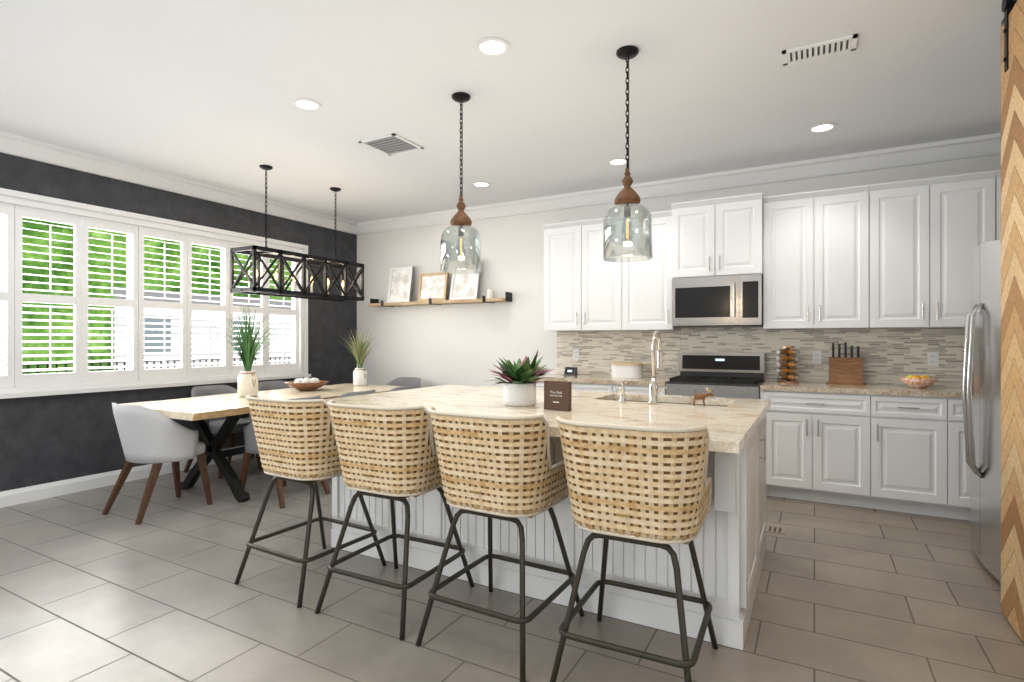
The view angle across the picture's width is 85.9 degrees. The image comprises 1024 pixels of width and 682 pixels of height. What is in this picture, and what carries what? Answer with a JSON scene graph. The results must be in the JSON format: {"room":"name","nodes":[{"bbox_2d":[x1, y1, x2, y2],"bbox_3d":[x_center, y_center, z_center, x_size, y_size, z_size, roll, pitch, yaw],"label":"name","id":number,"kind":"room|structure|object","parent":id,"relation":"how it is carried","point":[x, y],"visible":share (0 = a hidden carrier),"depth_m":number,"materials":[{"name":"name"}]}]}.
{"room":"dining room","nodes":[
{"label":"dining room","id":0,"kind":"room"},
{"bbox_2d":[0,152,356,491],"bbox_3d":[-4.407,-0.150,3.535,0.200,2.850,9.550,0,0,29],"label":"wall","id":1,"kind":"structure","parent":0,"point":[48,439],"depth_m":4.87,"materials":[{"name":"black paint"}]},
{"bbox_2d":[0,454,255,507],"bbox_3d":[-4.312,1.215,3.483,0.016,0.120,9.150,0,0,29],"label":"baseboard","id":2,"kind":"structure","parent":1,"relation":"attached to","point":[41,491],"depth_m":4.63,"materials":[{"name":"white wood"}]},
{"bbox_2d":[0,188,310,398],"bbox_3d":[-3.503,-0.365,5.127,0.250,1.610,3.850,0,0,29],"label":"window","id":3,"kind":"structure","parent":1,"relation":"in","point":[9,193],"depth_m":5.12,"materials":[{"name":"white wood"}]},
{"bbox_2d":[0,196,302,393],"bbox_3d":[-3.470,-0.352,5.109,0.084,1.515,3.690,0,0,29],"label":"window shutters","id":4,"kind":"object","parent":3,"relation":"attached to","point":[13,379],"visible":0.94,"depth_m":5.03,"materials":[{"name":"white wood"}]},
{"bbox_2d":[0,131,355,234],"bbox_3d":[-4.265,-1.510,3.457,0.125,0.130,9.150,0,0,29],"label":"crown molding","id":5,"kind":"structure","parent":1,"relation":"attached to","point":[11,144],"depth_m":5.11,"materials":[{"name":"white wood"}]},
{"bbox_2d":[0,0,1003,222],"bbox_3d":[-1.228,-1.625,1.788,7.455,0.100,9.550,0,0,29],"label":"ceiling","id":6,"kind":"structure","parent":0,"point":[205,91],"depth_m":3.43,"materials":[{"name":"white paint"}]},
{"bbox_2d":[230,165,364,301],"bbox_3d":[-2.016,-1.000,5.332,0.320,1.149,1.322,0,0,29],"label":"chandelier","id":7,"kind":"object","parent":6,"relation":"hanging from","point":[280,291],"visible":1,"depth_m":5.14,"materials":[{"name":"black metal"}]},
{"bbox_2d":[292,98,321,110],"bbox_3d":[-1.365,-1.571,3.661,0.188,0.007,0.188,0,0,20],"label":"recessed light","id":8,"kind":"object","parent":6,"relation":"in","point":[301,103],"depth_m":3.66,"materials":[{"name":"white plastic"}]},
{"bbox_2d":[359,133,423,155],"bbox_3d":[-0.965,-1.569,4.410,0.360,0.009,0.360,0,0,29],"label":"ceiling vent","id":9,"kind":"object","parent":6,"relation":"in","point":[392,144],"depth_m":4.40,"materials":[{"name":"white metal"}]},
{"bbox_2d":[440,92,480,273],"bbox_3d":[-0.328,-1.010,3.535,0.264,1.129,0.264,0,0,29],"label":"pendant light","id":10,"kind":"object","parent":6,"relation":"hanging from","point":[461,221],"visible":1,"depth_m":3.50,"materials":[{"name":"clear glass"}]},
{"bbox_2d":[472,181,490,186],"bbox_3d":[-0.308,-1.571,5.521,0.188,0.007,0.188,0,0,20],"label":"recessed light","id":11,"kind":"object","parent":6,"relation":"in","point":[478,184],"depth_m":5.52,"materials":[{"name":"white"}]},
{"bbox_2d":[475,37,509,56],"bbox_3d":[-0.104,-1.571,2.944,0.188,0.007,0.188,0,0,20],"label":"recessed light","id":12,"kind":"object","parent":6,"relation":"in","point":[492,46],"depth_m":2.94,"materials":[{"name":"white"}]},
{"bbox_2d":[607,158,625,164],"bbox_3d":[0.931,-1.571,4.829,0.188,0.007,0.188,0,0,20],"label":"recessed light","id":13,"kind":"object","parent":6,"relation":"in","point":[617,161],"depth_m":4.82,"materials":[{"name":"white"}]},
{"bbox_2d":[603,45,651,262],"bbox_3d":[0.627,-1.010,2.988,0.264,1.129,0.264,0,0,29],"label":"pendant light","id":14,"kind":"object","parent":6,"relation":"hanging from","point":[627,197],"visible":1,"depth_m":2.95,"materials":[{"name":"clear glass"}]},
{"bbox_2d":[782,34,857,65],"bbox_3d":[1.656,-1.569,2.970,0.350,0.011,0.160,0,0,29],"label":"ceiling vent","id":15,"kind":"object","parent":6,"relation":"in","point":[847,43],"depth_m":2.96,"materials":[{"name":"white metal"}]},
{"bbox_2d":[807,123,836,132],"bbox_3d":[2.289,-1.571,4.059,0.188,0.007,0.188,0,0,20],"label":"recessed light","id":16,"kind":"object","parent":6,"relation":"in","point":[823,127],"depth_m":4.05,"materials":[{"name":"white plastic"}]},
{"bbox_2d":[0,456,1023,681],"bbox_3d":[-1.228,1.325,1.788,7.455,0.100,9.550,0,0,29],"label":"floor","id":17,"kind":"structure","parent":0,"point":[89,592],"depth_m":2.60,"materials":[{"name":"tile"}]},
{"bbox_2d":[102,403,212,524],"bbox_3d":[-2.670,0.866,4.152,0.580,0.832,0.572,0,0,29],"label":"dining chair","id":18,"kind":"object","parent":17,"relation":"on","point":[151,436],"visible":1,"depth_m":3.95,"materials":[{"name":"grey fabric"}]},
{"bbox_2d":[183,385,262,478],"bbox_3d":[-2.838,0.866,5.418,0.572,0.832,0.580,0,0,29],"label":"dining chair","id":19,"kind":"object","parent":17,"relation":"on","point":[214,425],"visible":0.17,"depth_m":5.46,"materials":[{"name":"grey fabric"}]},
{"bbox_2d":[122,383,402,502],"bbox_3d":[-2.108,0.890,5.210,1.142,0.770,2.500,0,0,29],"label":"dining table","id":20,"kind":"object","parent":17,"relation":"on","point":[233,408],"visible":0.48,"depth_m":4.52,"materials":[{"name":"brown wood"}]},
{"bbox_2d":[204,305,290,396],"bbox_3d":[-2.350,0.080,5.006,0.698,0.847,0.762,0,0,29],"label":"vase","id":21,"kind":"object","parent":20,"relation":"on","point":[247,378],"visible":1,"depth_m":4.96,"materials":[{"name":"beige ceramic"}]},
{"bbox_2d":[284,377,328,390],"bbox_3d":[-2.099,0.436,5.627,0.430,0.135,0.430,0,0,29],"label":"decorative bowl","id":22,"kind":"object","parent":20,"relation":"on","point":[305,384],"visible":1,"depth_m":5.53,"materials":[{"name":"brown wood"}]},
{"bbox_2d":[343,329,376,385],"bbox_3d":[-1.715,0.172,6.213,0.518,0.664,0.514,0,0,29],"label":"vase","id":23,"kind":"object","parent":20,"relation":"on","point":[359,375],"visible":1,"depth_m":6.17,"materials":[{"name":"white ceramic"}]},
{"bbox_2d":[251,380,290,458],"bbox_3d":[-2.497,0.866,6.040,0.572,0.832,0.580,0,0,29],"label":"dining chair","id":24,"kind":"object","parent":17,"relation":"on","point":[270,385],"visible":0.08,"depth_m":6.18,"materials":[{"name":"grey fabric"}]},
{"bbox_2d":[240,396,330,507],"bbox_3d":[-1.867,0.866,4.518,0.572,0.832,0.580,0,0,29],"label":"dining chair","id":25,"kind":"object","parent":17,"relation":"on","point":[251,448],"visible":0.19,"depth_m":4.32,"materials":[{"name":"grey fabric"}]},
{"bbox_2d":[234,394,386,607],"bbox_3d":[-1.086,0.783,3.008,0.559,0.991,0.597,0,0,31],"label":"stool","id":26,"kind":"object","parent":17,"relation":"on","point":[295,439],"visible":0.85,"depth_m":2.78,"materials":[{"name":"brown wicker"}]},
{"bbox_2d":[304,390,374,475],"bbox_3d":[-1.554,0.866,5.088,0.572,0.832,0.580,0,0,29],"label":"dining chair","id":27,"kind":"object","parent":17,"relation":"on","point":[358,393],"visible":0.04,"depth_m":4.87,"materials":[{"name":"grey fabric"}]},
{"bbox_2d":[315,400,473,639],"bbox_3d":[-0.560,0.783,2.718,0.559,0.991,0.597,0,0,27],"label":"stool","id":28,"kind":"object","parent":17,"relation":"on","point":[390,451],"visible":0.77,"depth_m":2.49,"materials":[{"name":"brown wicker"}]},
{"bbox_2d":[388,385,418,391],"bbox_3d":[-1.241,0.866,5.657,0.572,0.832,0.580,0,0,29],"label":"dining chair","id":29,"kind":"object","parent":17,"relation":"on","point":[405,388],"visible":0.02,"depth_m":5.44,"materials":[{"name":"grey fabric"}]},
{"bbox_2d":[386,377,420,387],"bbox_3d":[-1.370,0.866,6.559,0.580,0.832,0.572,0,0,29],"label":"dining chair","id":30,"kind":"object","parent":17,"relation":"on","point":[406,381],"visible":0.12,"depth_m":6.79,"materials":[{"name":"grey fabric"}]},
{"bbox_2d":[415,407,583,681],"bbox_3d":[-0.034,0.783,2.429,0.559,0.991,0.597,0,0,30],"label":"stool","id":31,"kind":"object","parent":17,"relation":"on","point":[492,464],"visible":0.98,"depth_m":2.21,"materials":[{"name":"brown wicker"}]},
{"bbox_2d":[331,397,768,649],"bbox_3d":[0.223,0.838,3.358,2.405,0.876,1.300,0,0,29],"label":"kitchen island","id":32,"kind":"object","parent":17,"relation":"on","point":[729,540],"depth_m":2.60,"materials":[{"name":"wood"}]},
{"bbox_2d":[323,389,762,452],"bbox_3d":[0.017,0.380,3.026,2.416,0.040,1.120,0,0,29],"label":"island countertop","id":33,"kind":"structure","parent":32,"relation":"on","point":[729,427],"depth_m":2.81,"materials":[{"name":"beige stone"}]},
{"bbox_2d":[487,351,553,405],"bbox_3d":[0.043,0.201,3.101,0.420,0.315,0.473,0,0,29],"label":"potted plant","id":34,"kind":"object","parent":33,"relation":"on","point":[521,377],"visible":1,"depth_m":3.03,"materials":[{"name":"green plant"}]},
{"bbox_2d":[544,380,571,410],"bbox_3d":[0.237,0.284,2.859,0.150,0.150,0.031,0,0,37],"label":"block sign","id":35,"kind":"object","parent":33,"relation":"on","point":[558,395],"visible":1,"depth_m":2.84,"materials":[{"name":"brown wood"}]},
{"bbox_2d":[619,382,625,401],"bbox_3d":[0.657,0.300,3.250,0.044,0.119,0.073,0,0,29],"label":"soap dispenser","id":36,"kind":"object","parent":33,"relation":"on","point":[622,394],"visible":1,"depth_m":3.23,"materials":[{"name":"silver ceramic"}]},
{"bbox_2d":[648,331,666,403],"bbox_3d":[0.866,0.149,3.208,0.108,0.420,0.195,0,0,29],"label":"faucet","id":37,"kind":"object","parent":33,"relation":"on","point":[653,390],"visible":1,"depth_m":3.15,"materials":[{"name":"silver metal"}]},
{"bbox_2d":[693,388,713,405],"bbox_3d":[1.062,0.310,3.049,0.109,0.098,0.075,0,0,29],"label":"figurine","id":38,"kind":"object","parent":33,"relation":"on","point":[701,396],"visible":1,"depth_m":3.03,"materials":[{"name":"brown wood"}]},
{"bbox_2d":[423,385,770,412],"bbox_3d":[0.408,0.380,3.736,2.416,0.040,0.500,0,0,29],"label":"island countertop","id":39,"kind":"structure","parent":32,"relation":"on","point":[763,404],"depth_m":3.63,"materials":[{"name":"beige stone"}]},
{"bbox_2d":[536,379,611,391],"bbox_3d":[0.713,0.837,5.569,0.844,0.875,0.647,0,0,29],"label":"base cabinet","id":40,"kind":"object","parent":17,"relation":"on","point":[597,387],"depth_m":5.21,"materials":[{"name":"white paint"}]},
{"bbox_2d":[539,375,671,382],"bbox_3d":[0.922,0.380,5.448,1.326,0.040,0.657,0,0,29],"label":"countertop","id":41,"kind":"structure","parent":40,"relation":"on","point":[577,378],"depth_m":5.28,"materials":[{"name":"beige stone"}]},
{"bbox_2d":[564,367,577,375],"bbox_3d":[0.615,0.317,5.767,0.120,0.085,0.100,0,0,29],"label":"clock","id":42,"kind":"object","parent":41,"relation":"on","point":[570,371],"visible":1,"depth_m":5.75,"materials":[{"name":"grey plastic"}]},
{"bbox_2d":[611,362,646,377],"bbox_3d":[1.152,0.285,5.415,0.358,0.147,0.206,0,0,29],"label":"crock","id":43,"kind":"object","parent":41,"relation":"on","point":[627,369],"visible":1,"depth_m":5.33,"materials":[{"name":"white ceramic"}]},
{"bbox_2d":[550,416,717,681],"bbox_3d":[0.492,0.783,2.140,0.559,0.991,0.597,0,0,27],"label":"stool","id":44,"kind":"object","parent":17,"relation":"on","point":[653,483],"visible":1,"depth_m":1.92,"materials":[{"name":"brown wicker"}]},
{"bbox_2d":[612,383,665,394],"bbox_3d":[1.294,0.837,5.249,0.482,0.875,0.647,0,0,29],"label":"base cabinet","id":45,"kind":"object","parent":17,"relation":"on","point":[640,388],"depth_m":4.98,"materials":[{"name":"white paint"}]},
{"bbox_2d":[666,352,764,398],"bbox_3d":[1.822,0.693,4.913,0.752,1.165,0.688,0,0,29],"label":"range","id":46,"kind":"object","parent":17,"relation":"on","point":[732,375],"visible":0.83,"depth_m":4.97,"materials":[{"name":"silver metal"}]},
{"bbox_2d":[766,525,785,534],"bbox_3d":[1.697,1.272,3.751,0.300,0.006,0.130,0,0,29],"label":"floor vent","id":47,"kind":"object","parent":17,"relation":"in","point":[775,529],"visible":0.33,"depth_m":3.70,"materials":[{"name":"beige"}]},
{"bbox_2d":[760,387,871,507],"bbox_3d":[2.508,0.837,4.582,0.756,0.875,0.647,0,0,29],"label":"base cabinet","id":48,"kind":"object","parent":17,"relation":"on","point":[819,443],"depth_m":4.28,"materials":[{"name":"white paint"}]},
{"bbox_2d":[760,379,961,394],"bbox_3d":[3.096,0.380,4.253,2.104,0.040,0.657,0,0,29],"label":"countertop","id":49,"kind":"structure","parent":48,"relation":"on","point":[884,388],"depth_m":4.26,"materials":[{"name":"beige stone"}]},
{"bbox_2d":[776,346,799,382],"bbox_3d":[2.393,0.203,4.767,0.179,0.312,0.179,0,0,29],"label":"spice rack","id":50,"kind":"object","parent":49,"relation":"on","point":[782,377],"visible":1,"depth_m":4.73,"materials":[{"name":"orange wood"}]},
{"bbox_2d":[826,342,865,384],"bbox_3d":[2.787,0.184,4.593,0.280,0.350,0.135,0,0,29],"label":"knife block","id":51,"kind":"object","parent":49,"relation":"on","point":[845,370],"visible":1,"depth_m":4.58,"materials":[{"name":"brown wood"}]},
{"bbox_2d":[898,375,937,387],"bbox_3d":[3.128,0.311,4.237,0.250,0.096,0.250,0,0,29],"label":"fruit bowl","id":52,"kind":"object","parent":49,"relation":"on","point":[922,381],"visible":1,"depth_m":4.18,"materials":[{"name":"orange"}]},
{"bbox_2d":[872,391,951,517],"bbox_3d":[3.040,0.837,4.290,0.458,0.875,0.647,0,0,29],"label":"base cabinet","id":53,"kind":"object","parent":17,"relation":"on","point":[885,437],"depth_m":4.00,"materials":[{"name":"white paint"}]},
{"bbox_2d":[952,395,969,519],"bbox_3d":[3.631,0.837,3.965,0.890,0.875,0.647,0,0,29],"label":"base cabinet","id":54,"kind":"object","parent":17,"relation":"on","point":[960,469],"depth_m":3.87,"materials":[{"name":"white paint"}]},
{"bbox_2d":[962,240,1000,581],"bbox_3d":[2.992,0.367,2.891,0.971,1.815,0.910,0,0,29],"label":"refrigerator","id":55,"kind":"object","parent":17,"relation":"on","point":[981,388],"visible":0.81,"depth_m":3.01,"materials":[{"name":"silver metal"}]},
{"bbox_2d":[357,154,1000,387],"bbox_3d":[1.112,-0.150,5.836,7.255,2.850,0.200,0,0,29],"label":"wall","id":56,"kind":"structure","parent":0,"point":[451,344],"depth_m":6.51,"materials":[{"name":"white paint"}]},
{"bbox_2d":[368,260,511,306],"bbox_3d":[-0.937,-0.701,6.724,2.028,0.515,0.212,0,0,29],"label":"wall shelf","id":57,"kind":"object","parent":56,"relation":"attached to","point":[433,289],"visible":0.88,"depth_m":6.69,"materials":[{"name":"brown wood"}]},
{"bbox_2d":[386,266,414,303],"bbox_3d":[-1.416,-0.713,6.973,0.360,0.459,0.101,0,0,29],"label":"picture frame","id":58,"kind":"object","parent":57,"relation":"attached to","point":[401,278],"depth_m":6.97,"materials":[{"name":"paper"}]},
{"bbox_2d":[417,271,449,301],"bbox_3d":[-0.964,-0.658,6.715,0.420,0.350,0.083,0,0,29],"label":"picture frame","id":59,"kind":"object","parent":57,"relation":"attached to","point":[434,286],"depth_m":6.71,"materials":[{"name":"paper"}]},
{"bbox_2d":[449,260,481,300],"bbox_3d":[-0.552,-0.721,6.511,0.380,0.476,0.123,0,0,29],"label":"picture frame","id":60,"kind":"object","parent":57,"relation":"attached to","point":[463,286],"depth_m":6.50,"materials":[{"name":"paper"}]},
{"bbox_2d":[487,289,493,297],"bbox_3d":[-0.250,-0.540,6.334,0.076,0.109,0.076,0,0,29],"label":"candle","id":61,"kind":"object","parent":57,"relation":"on","point":[490,293],"visible":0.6,"depth_m":6.30,"materials":[{"name":"white wax"}]},
{"bbox_2d":[573,349,578,359],"bbox_3d":[0.692,0.145,5.930,0.070,0.114,0.008,0,0,29],"label":"electrical outlet","id":62,"kind":"object","parent":56,"relation":"attached to","point":[575,354],"visible":1,"depth_m":5.93,"materials":[{"name":"white plastic"}]},
{"bbox_2d":[543,216,622,330],"bbox_3d":[0.784,-0.660,5.702,0.839,1.111,0.347,0,0,29],"label":"upper cabinet","id":63,"kind":"object","parent":56,"relation":"attached to","point":[583,291],"depth_m":5.55,"materials":[{"name":"white paint"}]},
{"bbox_2d":[623,210,680,330],"bbox_3d":[1.366,-0.660,5.382,0.489,1.111,0.347,0,0,29],"label":"upper cabinet","id":64,"kind":"object","parent":56,"relation":"attached to","point":[646,284],"depth_m":5.21,"materials":[{"name":"white paint"}]},
{"bbox_2d":[356,133,1000,234],"bbox_3d":[1.069,-1.510,5.675,7.035,0.130,0.125,0,0,29],"label":"crown molding","id":65,"kind":"structure","parent":56,"relation":"attached to","point":[902,156],"depth_m":5.11,"materials":[{"name":"white wood"}]},
{"bbox_2d":[671,193,762,276],"bbox_3d":[1.897,-0.919,5.050,0.759,0.683,0.417,0,0,29],"label":"upper cabinet","id":66,"kind":"object","parent":56,"relation":"attached to","point":[723,234],"depth_m":4.86,"materials":[{"name":"white paint"}]},
{"bbox_2d":[671,273,765,327],"bbox_3d":[1.884,-0.350,5.026,0.752,0.445,0.439,0,0,29],"label":"microwave","id":67,"kind":"object","parent":66,"relation":"attached to","point":[708,300],"depth_m":4.86,"materials":[{"name":"silver metal"}]},
{"bbox_2d":[739,273,762,326],"bbox_3d":[2.144,-0.357,4.904,0.178,0.433,0.403,0,0,29],"label":"panel","id":68,"kind":"object","parent":67,"relation":"attached to","point":[750,284],"depth_m":4.73,"materials":[{"name":"silver metal"}]},
{"bbox_2d":[759,184,870,329],"bbox_3d":[2.586,-0.673,4.711,0.771,1.136,0.347,0,0,29],"label":"upper cabinet","id":69,"kind":"object","parent":56,"relation":"attached to","point":[817,244],"depth_m":4.55,"materials":[{"name":"white paint"}]},
{"bbox_2d":[812,351,821,363],"bbox_3d":[2.682,0.145,4.836,0.070,0.114,0.008,0,0,29],"label":"electrical outlet","id":70,"kind":"object","parent":56,"relation":"attached to","point":[816,357],"visible":1,"depth_m":4.83,"materials":[{"name":"white plastic"}]},
{"bbox_2d":[928,352,938,365],"bbox_3d":[3.400,0.145,4.441,0.070,0.114,0.008,0,0,29],"label":"electrical outlet","id":71,"kind":"object","parent":56,"relation":"attached to","point":[933,358],"visible":1,"depth_m":4.44,"materials":[{"name":"white plastic"}]},
{"bbox_2d":[871,170,998,328],"bbox_3d":[3.263,-0.673,4.339,0.774,1.136,0.347,0,0,29],"label":"upper cabinet","id":72,"kind":"object","parent":56,"relation":"attached to","point":[896,254],"depth_m":4.19,"materials":[{"name":"white paint"}]},
{"bbox_2d":[999,169,1000,239],"bbox_3d":[3.848,-0.673,4.017,0.560,1.136,0.347,0,0,29],"label":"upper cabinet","id":73,"kind":"object","parent":56,"relation":"attached to","point":[1000,169],"depth_m":3.99,"materials":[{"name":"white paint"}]},
{"bbox_2d":[671,273,742,328],"bbox_3d":[1.815,-0.357,5.085,0.573,0.433,0.403,0,0,29],"label":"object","id":74,"kind":"structure","parent":0,"point":[711,300],"depth_m":4.91,"materials":[{"name":"silver metal"}]},
{"bbox_3d":[1.596,-0.150,0.121,0.900,2.850,9.350,0,0,29],"label":"wall","id":75,"kind":"structure","parent":0,"visible":0},
{"bbox_2d":[1001,0,1023,642],"bbox_3d":[1.831,-0.153,1.629,0.136,2.826,2.220,0,0,29],"label":"barn door","id":76,"kind":"structure","parent":75,"relation":"in","point":[1012,316],"depth_m":2.42,"materials":[{"name":"brown wood"}]},
{"label":"outside","id":77,"kind":"structure","parent":0,"visible":0},
{"bbox_2d":[22,217,291,373],"bbox_3d":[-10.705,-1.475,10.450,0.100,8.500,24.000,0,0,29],"label":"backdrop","id":78,"kind":"structure","parent":77,"point":[38,234],"depth_m":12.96,"materials":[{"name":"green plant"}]}
]}

